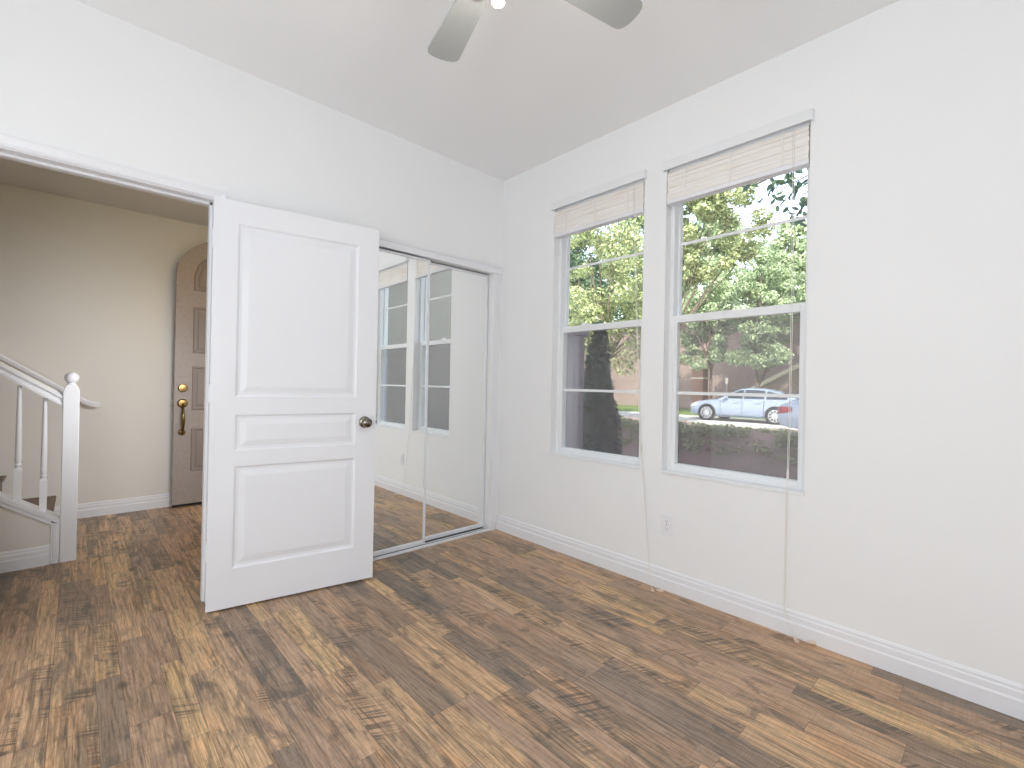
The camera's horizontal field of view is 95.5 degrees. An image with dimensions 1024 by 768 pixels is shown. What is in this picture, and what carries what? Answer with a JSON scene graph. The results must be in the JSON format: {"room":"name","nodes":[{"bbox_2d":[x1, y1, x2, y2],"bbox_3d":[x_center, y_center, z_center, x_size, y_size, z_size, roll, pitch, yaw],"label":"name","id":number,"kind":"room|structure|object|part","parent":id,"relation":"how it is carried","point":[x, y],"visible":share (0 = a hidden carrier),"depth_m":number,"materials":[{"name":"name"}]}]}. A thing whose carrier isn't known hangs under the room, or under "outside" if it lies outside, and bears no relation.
{"room":"empty bedroom","nodes":[
{"label":"empty bedroom","id":0,"kind":"room"},
{"bbox_2d":[0,506,49,563],"bbox_3d":[-3.679,0.134,2.096,2.296,1.894,0.095,1,0,-43],"label":"wall","id":1,"kind":"structure","parent":0,"point":[18,531],"depth_m":2.76,"materials":[{"name":"paint"}]},
{"bbox_2d":[0,545,49,572],"bbox_3d":[-3.658,1.022,2.052,2.296,0.118,0.017,1,0,-43],"label":"baseboard","id":2,"kind":"structure","parent":1,"relation":"attached to","point":[26,558],"depth_m":2.76,"materials":[{"name":"white wood"}]},
{"bbox_2d":[0,491,59,563],"bbox_3d":[-3.664,0.119,2.109,2.336,1.924,0.128,1,0,-43],"label":"trim","id":3,"kind":"structure","parent":1,"relation":"attached to","point":[26,508],"depth_m":2.82,"materials":[{"name":"white wood"}]},
{"bbox_2d":[13,385,21,502],"bbox_3d":[-2.936,0.357,2.767,0.033,0.699,0.033,1,0,-43],"label":"baluster","id":4,"kind":"object","parent":3,"relation":"on","point":[17,478],"visible":1,"depth_m":2.76,"materials":[{"name":"white wood"}]},
{"bbox_2d":[39,398,46,512],"bbox_3d":[-2.858,0.436,2.841,0.033,0.699,0.033,1,0,-43],"label":"baluster","id":5,"kind":"object","parent":3,"relation":"on","point":[43,466],"visible":1,"depth_m":2.83,"materials":[{"name":"white wood"}]},
{"bbox_2d":[0,183,207,505],"bbox_3d":[-4.119,-0.312,3.275,5.050,2.776,0.120,1,0,-43],"label":"wall","id":6,"kind":"structure","parent":0,"point":[88,289],"depth_m":3.82,"materials":[{"name":"paint"}]},
{"bbox_2d":[0,354,99,406],"bbox_3d":[-4.216,-0.679,3.015,2.342,1.693,0.118,1,0,-43],"label":"wall handrail","id":7,"kind":"object","parent":6,"relation":"attached to","point":[2,357],"visible":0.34,"depth_m":3.54,"materials":[{"name":"white wood"}]},
{"bbox_2d":[54,493,171,518],"bbox_3d":[-2.986,1.042,4.260,1.746,0.118,0.017,1,0,-43],"label":"baseboard","id":8,"kind":"structure","parent":6,"relation":"attached to","point":[100,508],"depth_m":3.94,"materials":[{"name":"white wood"}]},
{"bbox_2d":[171,242,207,506],"bbox_3d":[-2.635,-0.125,4.400,0.924,2.443,0.119,1,0,-43],"label":"door","id":9,"kind":"structure","parent":6,"relation":"in","point":[191,271],"depth_m":4.18,"materials":[{"name":"brown wood"}]},
{"bbox_3d":[-2.913,0.296,4.116,0.078,0.325,0.075,1,0,-43],"label":"handle","id":10,"kind":"part","parent":9,"relation":"part of","materials":[{"name":"gold metal"}]},
{"bbox_3d":[-2.786,0.593,4.286,0.292,0.388,0.007,1,0,-43],"label":"panel","id":11,"kind":"part","parent":9,"relation":"part of","materials":[{"name":"wood"}]},
{"bbox_3d":[-2.775,0.040,4.288,0.292,0.394,0.007,1,0,-43],"label":"panel","id":12,"kind":"part","parent":9,"relation":"part of","materials":[{"name":"wood"}]},
{"bbox_3d":[-2.765,-0.486,4.290,0.292,0.417,0.007,1,0,-43],"label":"panel","id":13,"kind":"part","parent":9,"relation":"part of","materials":[{"name":"wood"}]},
{"bbox_3d":[-2.755,-1.029,4.291,0.292,0.379,0.007,1,0,-43],"label":"arched panel","id":14,"kind":"part","parent":9,"relation":"part of","materials":[{"name":"wood"}]},
{"bbox_2d":[0,158,207,226],"bbox_3d":[-3.333,-1.552,2.369,4.920,0.120,2.248,1,0,-43],"label":"ceiling","id":15,"kind":"structure","parent":0,"point":[14,173],"depth_m":3.60,"materials":[{"name":"paint"}]},
{"bbox_2d":[0,0,503,530],"bbox_3d":[-2.239,-0.280,1.790,5.768,2.776,0.121,1,0,-43],"label":"wall","id":16,"kind":"structure","parent":0,"point":[75,76],"depth_m":2.40,"materials":[{"name":"white paint"}]},
{"bbox_2d":[0,133,227,601],"bbox_3d":[-1.885,0.057,2.114,0.973,2.118,0.142,1,0,-43],"label":"door frame","id":17,"kind":"structure","parent":16,"relation":"attached to","point":[6,153],"depth_m":2.20,"materials":[{"name":"white wood"}]},
{"bbox_2d":[204,196,378,612],"bbox_3d":[-1.145,0.106,2.508,0.835,2.030,0.177,1,0,-34],"label":"door","id":18,"kind":"structure","parent":16,"relation":"in","point":[291,392],"depth_m":2.46,"materials":[{"name":"white paint"}]},
{"bbox_3d":[-0.832,0.220,2.656,0.066,0.066,0.071,1,0,-34],"label":"knob","id":19,"kind":"part","parent":18,"relation":"part of","materials":[{"name":"silver metal"}]},
{"bbox_2d":[379,236,501,274],"bbox_3d":[-0.559,-0.908,3.255,1.301,0.058,0.018,1,0,-43],"label":"trim","id":20,"kind":"structure","parent":16,"relation":"attached to","point":[383,242],"depth_m":3.28,"materials":[{"name":"white paint"}]},
{"bbox_2d":[490,274,499,530],"bbox_3d":[-0.134,0.143,3.676,0.054,2.023,0.007,1,0,-43],"label":"trim","id":21,"kind":"structure","parent":16,"relation":"attached to","point":[497,276],"depth_m":3.67,"materials":[{"name":"white wood"}]},
{"bbox_2d":[76,0,898,180],"bbox_3d":[-0.023,-1.698,1.117,3.838,0.140,4.100,1,0,-43],"label":"ceiling","id":22,"kind":"structure","parent":0,"point":[533,83],"depth_m":2.30,"materials":[{"name":"paint"}]},
{"bbox_2d":[428,0,641,61],"bbox_3d":[-0.035,-1.362,1.340,0.778,0.530,0.778,1,0,17],"label":"ceiling fan","id":23,"kind":"object","parent":22,"relation":"hanging from","point":[449,42],"visible":1,"depth_m":1.58,"materials":[{"name":"metal"}]},
{"bbox_3d":[-0.195,-1.252,1.641,0.125,0.010,0.340,1,0,-28],"label":"blade","id":24,"kind":"part","parent":23,"relation":"part of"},
{"bbox_3d":[0.264,-1.243,1.498,0.340,0.010,0.125,1,0,-28],"label":"blade","id":25,"kind":"part","parent":23,"relation":"part of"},
{"bbox_2d":[0,503,1023,767],"bbox_3d":[-1.654,1.167,1.256,5.938,0.100,6.468,1,0,-43],"label":"floor","id":26,"kind":"structure","parent":0,"point":[495,648],"depth_m":1.82,"materials":[{"name":"brown wood"}]},
{"bbox_2d":[0,475,55,511],"bbox_3d":[-4.135,0.205,2.461,2.461,1.738,1.055,1,0,-43],"label":"staircase","id":27,"kind":"structure","parent":26,"relation":"on","point":[51,500],"depth_m":3.46,"materials":[{"name":"brown wood"}]},
{"bbox_2d":[59,372,79,562],"bbox_3d":[-2.775,0.514,2.919,0.077,1.175,0.077,1,0,-43],"label":"newel post","id":28,"kind":"object","parent":26,"relation":"on","point":[71,392],"visible":1,"depth_m":2.89,"materials":[{"name":"white wood"}]},
{"bbox_2d":[373,527,488,560],"bbox_3d":[-0.646,1.135,3.287,1.181,0.017,0.109,1,0,-43],"label":"closet track","id":29,"kind":"object","parent":26,"relation":"on","point":[439,540],"visible":0.5,"depth_m":3.36,"materials":[{"name":"white metal"}]},
{"bbox_2d":[373,248,430,556],"bbox_3d":[-0.819,0.119,3.076,0.601,1.996,0.022,1,0,-43],"label":"mirror door","id":30,"kind":"structure","parent":29,"relation":"on","point":[404,279],"depth_m":3.14,"materials":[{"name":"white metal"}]},
{"bbox_3d":[-0.838,1.103,3.073,0.567,0.028,0.022,1,0,-43],"label":"rail","id":31,"kind":"part","parent":30,"relation":"part of","materials":[{"name":"white metal"}]},
{"bbox_3d":[-0.800,-0.871,3.079,0.567,0.016,0.022,1,0,-43],"label":"rail","id":32,"kind":"part","parent":30,"relation":"part of","materials":[{"name":"white metal"}]},
{"bbox_2d":[425,262,487,540],"bbox_3d":[-0.434,0.128,3.499,0.607,1.996,0.022,1,0,-43],"label":"mirror door","id":33,"kind":"structure","parent":29,"relation":"on","point":[458,315],"depth_m":3.51,"materials":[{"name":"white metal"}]},
{"bbox_3d":[-0.453,1.112,3.496,0.573,0.028,0.022,1,0,-43],"label":"rail","id":34,"kind":"part","parent":33,"relation":"part of","materials":[{"name":"white metal"}]},
{"bbox_3d":[-0.415,-0.862,3.502,0.573,0.016,0.022,1,0,-43],"label":"rail","id":35,"kind":"part","parent":33,"relation":"part of","materials":[{"name":"white metal"}]},
{"bbox_2d":[497,0,1023,684],"bbox_3d":[1.047,-0.089,2.621,0.170,3.026,4.800,1,0,-43],"label":"wall","id":36,"kind":"structure","parent":0,"point":[907,528],"depth_m":1.99,"materials":[{"name":"white paint"}]},
{"bbox_2d":[549,236,642,468],"bbox_3d":[0.585,-0.375,3.098,0.152,1.767,0.724,1,0,-43],"label":"window","id":37,"kind":"structure","parent":36,"relation":"in","point":[564,329],"depth_m":3.33,"materials":[{"name":"white plastic"}]},
{"bbox_3d":[0.630,-0.803,3.134,0.034,0.862,0.672,1,0,-43],"label":"sash","id":38,"kind":"part","parent":37,"relation":"part of","materials":[{"name":"white plastic"}]},
{"bbox_3d":[0.536,0.499,3.066,0.065,0.016,0.724,1,0,-43],"label":"sill","id":39,"kind":"part","parent":37,"relation":"part of","materials":[{"name":"white plastic"}]},
{"bbox_3d":[0.586,0.043,3.106,0.036,0.891,0.684,1,0,-43],"label":"sash","id":40,"kind":"part","parent":37,"relation":"part of","materials":[{"name":"white plastic"}]},
{"bbox_2d":[551,169,646,238],"bbox_3d":[0.557,-1.159,3.060,0.076,0.242,0.748,1,0,-43],"label":"window blind","id":41,"kind":"object","parent":36,"relation":"attached to","point":[611,202],"visible":0.84,"depth_m":3.01,"materials":[{"name":"white fabric"}]},
{"bbox_3d":[0.562,-1.049,3.064,0.052,0.024,0.709,1,0,-43],"label":"rail","id":42,"kind":"part","parent":41,"relation":"part of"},
{"bbox_3d":[0.573,-1.241,3.074,0.036,0.030,0.708,1,0,-43],"label":"head rail","id":43,"kind":"part","parent":41,"relation":"part of","materials":[{"name":"white metal"}]},
{"bbox_2d":[633,186,663,592],"bbox_3d":[0.781,-0.025,2.707,0.062,2.385,0.278,1,0,-31],"label":"blind pull cord","id":44,"kind":"object","parent":41,"relation":"hanging from","point":[652,589],"visible":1,"depth_m":2.77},
{"bbox_2d":[661,514,672,536],"bbox_3d":[0.881,0.803,2.646,0.009,0.116,0.071,1,0,-43],"label":"wall outlet","id":45,"kind":"object","parent":36,"relation":"attached to","point":[666,520],"visible":1,"depth_m":2.64,"materials":[{"name":"white plastic"}]},
{"bbox_2d":[661,167,809,495],"bbox_3d":[1.175,-0.366,2.467,0.152,1.767,0.724,1,0,-43],"label":"window","id":46,"kind":"structure","parent":36,"relation":"in","point":[770,483],"depth_m":2.52,"materials":[{"name":"white plastic"}]},
{"bbox_3d":[1.127,0.508,2.435,0.065,0.016,0.724,1,0,-43],"label":"sill","id":47,"kind":"part","parent":46,"relation":"part of","materials":[{"name":"white plastic"}]},
{"bbox_3d":[1.177,0.052,2.475,0.036,0.891,0.684,1,0,-43],"label":"sash","id":48,"kind":"part","parent":46,"relation":"part of","materials":[{"name":"white plastic"}]},
{"bbox_2d":[663,108,813,206],"bbox_3d":[1.147,-1.149,2.429,0.076,0.242,0.748,1,0,-43],"label":"window blind","id":49,"kind":"object","parent":46,"relation":"attached to","point":[764,152],"visible":0.89,"depth_m":2.37,"materials":[{"name":"white fabric"}]},
{"bbox_3d":[1.152,-1.040,2.433,0.052,0.024,0.709,1,0,-43],"label":"rail","id":50,"kind":"part","parent":49,"relation":"part of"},
{"bbox_3d":[1.163,-1.232,2.443,0.036,0.030,0.708,1,0,-43],"label":"head rail","id":51,"kind":"part","parent":49,"relation":"part of","materials":[{"name":"white metal"}]},
{"bbox_2d":[783,128,815,644],"bbox_3d":[1.329,-0.016,2.128,0.066,2.385,0.136,1,0,-43],"label":"blind pull cord","id":52,"kind":"object","parent":49,"relation":"hanging from","point":[796,641],"visible":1,"depth_m":2.19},
{"bbox_3d":[1.220,-0.794,2.503,0.034,0.862,0.672,1,0,-43],"label":"sash","id":53,"kind":"part","parent":46,"relation":"part of","materials":[{"name":"white plastic"}]},
{"bbox_2d":[496,514,1023,720],"bbox_3d":[1.185,1.116,2.308,0.017,0.118,3.829,1,0,-43],"label":"baseboard","id":54,"kind":"structure","parent":36,"relation":"attached to","point":[999,694],"depth_m":2.12,"materials":[{"name":"white wood"}]},
{"label":"outside","id":55,"kind":"structure","parent":0,"visible":0},
{"bbox_3d":[-4.930,1.452,15.951,9.356,0.300,90.000,1,0,-43],"label":"ground","id":56,"kind":"structure","parent":55,"visible":0},
{"bbox_2d":[566,332,587,448],"bbox_3d":[0.689,0.381,5.402,0.260,1.990,0.260,1,0,-43],"label":"stucco pillar","id":57,"kind":"structure","parent":56,"relation":"on","point":[576,341],"depth_m":5.31,"materials":[{"name":"white paint"}]},
{"bbox_2d":[583,320,622,454],"bbox_3d":[1.224,0.240,6.592,0.744,2.298,0.758,1,0,-43],"label":"cypress shrub","id":58,"kind":"object","parent":56,"relation":"on","point":[601,419],"visible":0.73,"depth_m":6.41,"materials":[{"name":"green plant"}]},
{"bbox_2d":[617,415,797,479],"bbox_3d":[2.664,0.976,7.180,1.069,0.848,10.258,1,0,-43],"label":"clipped hedge","id":59,"kind":"object","parent":56,"relation":"on","point":[761,451],"visible":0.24,"depth_m":6.27,"materials":[{"name":"green plant"}]},
{"bbox_2d":[742,168,807,226],"bbox_3d":[3.482,-0.938,3.667,3.360,4.731,0.718,1,0,43],"label":"tree","id":60,"kind":"object","parent":56,"relation":"on","point":[803,200],"visible":0.23,"depth_m":4.38,"materials":[{"name":"green plant"}]},
{"bbox_3d":[-3.014,0.279,2.693,0.033,0.699,0.033,1,0,-43],"label":"baluster","id":61,"kind":"object","parent":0,"visible":0},
{"bbox_2d":[0,361,62,405],"bbox_3d":[-3.633,-0.748,2.098,2.338,1.730,0.062,1,0,-43],"label":"stair handrail","id":62,"kind":"object","parent":61,"relation":"on","point":[7,371],"visible":1,"depth_m":2.78,"materials":[{"name":"white wood"}]},
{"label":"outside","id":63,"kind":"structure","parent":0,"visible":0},
{"bbox_2d":[617,411,797,429],"bbox_3d":[2.939,1.626,23.314,9.800,0.300,90.000,1,0,-43],"label":"street","id":64,"kind":"structure","parent":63,"point":[753,423],"depth_m":19.85,"materials":[{"name":"concrete"}]},
{"bbox_2d":[569,217,643,376],"bbox_3d":[4.189,-3.157,20.587,4.461,9.303,5.577,1,0,-39],"label":"street tree","id":65,"kind":"object","parent":64,"relation":"on","point":[614,270],"visible":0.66,"depth_m":19.73,"materials":[{"name":"green plant"}]},
{"bbox_2d":[638,183,777,330],"bbox_3d":[6.077,-2.831,14.928,2.815,8.687,4.334,1,0,-43],"label":"street tree","id":66,"kind":"object","parent":64,"relation":"on","point":[692,264],"visible":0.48,"depth_m":14.38,"materials":[{"name":"green plant"}]},
{"bbox_2d":[690,388,798,424],"bbox_3d":[10.115,0.903,19.835,2.120,1.490,4.690,1,0,-43],"label":"parked car","id":67,"kind":"object","parent":64,"relation":"on","point":[725,407],"visible":0.67,"depth_m":19.17,"materials":[{"name":"silver metal"}]},
{"bbox_3d":[9.399,1.345,19.247,0.024,0.040,1.960,1,0,-43],"label":"sill trim","id":68,"kind":"part","parent":67,"relation":"part of","materials":[{"name":"silver metal"}]},
{"bbox_2d":[778,399,798,428],"bbox_3d":[9.989,0.877,12.651,2.120,1.490,4.690,1,0,-43],"label":"parked car","id":69,"kind":"object","parent":64,"relation":"on","point":[783,409],"visible":0.04,"depth_m":13.50,"materials":[{"name":"blue metal"}]},
{"bbox_2d":[778,406,791,412],"bbox_3d":[8.008,0.760,13.646,0.205,0.205,0.508,1,0,-16],"label":"tail lamp","id":70,"kind":"object","parent":69,"relation":"attached to","point":[781,409],"depth_m":13.57,"materials":[{"name":"red plastic"}]},
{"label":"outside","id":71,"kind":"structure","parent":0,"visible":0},
{"bbox_2d":[615,405,764,419],"bbox_3d":[30.975,2.224,49.548,67.000,0.350,90.000,1,0,-43],"label":"verge","id":72,"kind":"structure","parent":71,"point":[682,411],"depth_m":27.66,"materials":[{"name":"green plant"}]},
{"bbox_2d":[569,259,614,322],"bbox_3d":[7.421,-5.719,47.272,5.914,14.723,7.170,1,0,-43],"label":"street tree","id":73,"kind":"object","parent":72,"relation":"on","point":[591,259],"visible":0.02,"depth_m":45.43,"materials":[{"name":"green plant"}]},
{"bbox_2d":[569,228,622,348],"bbox_3d":[4.712,-4.368,31.205,5.650,11.814,5.441,1,0,35],"label":"street tree","id":74,"kind":"object","parent":72,"relation":"on","point":[577,255],"visible":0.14,"depth_m":29.78,"materials":[{"name":"green plant"}]},
{"bbox_2d":[614,216,643,320],"bbox_3d":[12.212,-7.085,42.199,6.146,17.606,6.821,1,0,-25],"label":"street tree","id":75,"kind":"object","parent":72,"relation":"on","point":[637,220],"visible":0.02,"depth_m":41.39,"materials":[{"name":"green plant"}]},
{"bbox_2d":[584,313,799,407],"bbox_3d":[13.002,-1.326,32.684,4.400,6.050,26.800,1,0,-43],"label":"stucco building","id":76,"kind":"structure","parent":72,"relation":"on","point":[739,377],"depth_m":29.99,"materials":[{"name":"stone"}]},
{"bbox_2d":[690,363,708,403],"bbox_3d":[11.372,0.203,28.169,0.900,2.900,0.900,1,0,-43],"label":"gatepost","id":77,"kind":"object","parent":72,"relation":"on","point":[699,379],"visible":0.57,"depth_m":27.92,"materials":[{"name":"concrete"}]},
{"bbox_2d":[680,256,740,398],"bbox_3d":[10.344,-2.638,24.761,3.650,8.527,3.262,1,0,-43],"label":"street tree","id":78,"kind":"object","parent":72,"relation":"on","point":[690,342],"visible":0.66,"depth_m":24.21,"materials":[{"name":"green plant"}]},
{"bbox_2d":[682,207,747,312],"bbox_3d":[16.079,-6.623,37.825,5.658,16.803,5.639,1,0,-6],"label":"street tree","id":79,"kind":"object","parent":72,"relation":"on","point":[710,246],"visible":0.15,"depth_m":37.02,"materials":[{"name":"green plant"}]},
{"bbox_2d":[725,376,727,392],"bbox_3d":[10.851,0.604,23.511,0.078,2.050,0.140,1,0,-43],"label":"sign post","id":80,"kind":"object","parent":72,"relation":"on","point":[726,378],"visible":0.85,"depth_m":23.49,"materials":[{"name":"white metal"}]},
{"bbox_2d":[724,234,796,387],"bbox_3d":[11.701,-2.660,21.993,2.987,8.607,3.104,1,0,34],"label":"street tree","id":81,"kind":"object","parent":72,"relation":"on","point":[760,336],"visible":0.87,"depth_m":21.46,"materials":[{"name":"green plant"}]},
{"bbox_2d":[729,239,803,386],"bbox_3d":[13.987,-3.019,25.548,3.123,9.476,3.711,1,0,-43],"label":"street tree","id":82,"kind":"object","parent":72,"relation":"on","point":[782,339],"visible":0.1,"depth_m":24.80,"materials":[{"name":"green plant"}]},
{"bbox_2d":[750,363,798,393],"bbox_3d":[14.776,0.252,25.979,0.580,2.920,2.550,1,0,-43],"label":"parapet","id":83,"kind":"object","parent":72,"relation":"on","point":[780,381],"visible":0.25,"depth_m":25.58,"materials":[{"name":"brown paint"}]},
{"bbox_2d":[751,221,806,302],"bbox_3d":[22.733,-5.746,38.219,6.159,15.310,6.052,1,0,5],"label":"street tree","id":84,"kind":"object","parent":72,"relation":"on","point":[786,233],"visible":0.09,"depth_m":37.23,"materials":[{"name":"green plant"}]},
{"bbox_2d":[795,255,805,285],"bbox_3d":[15.468,-3.154,22.033,3.625,9.739,3.190,1,0,0],"label":"street tree","id":85,"kind":"object","parent":72,"relation":"on","point":[803,261],"visible":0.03,"depth_m":22.65,"materials":[{"name":"green plant"}]}
]}

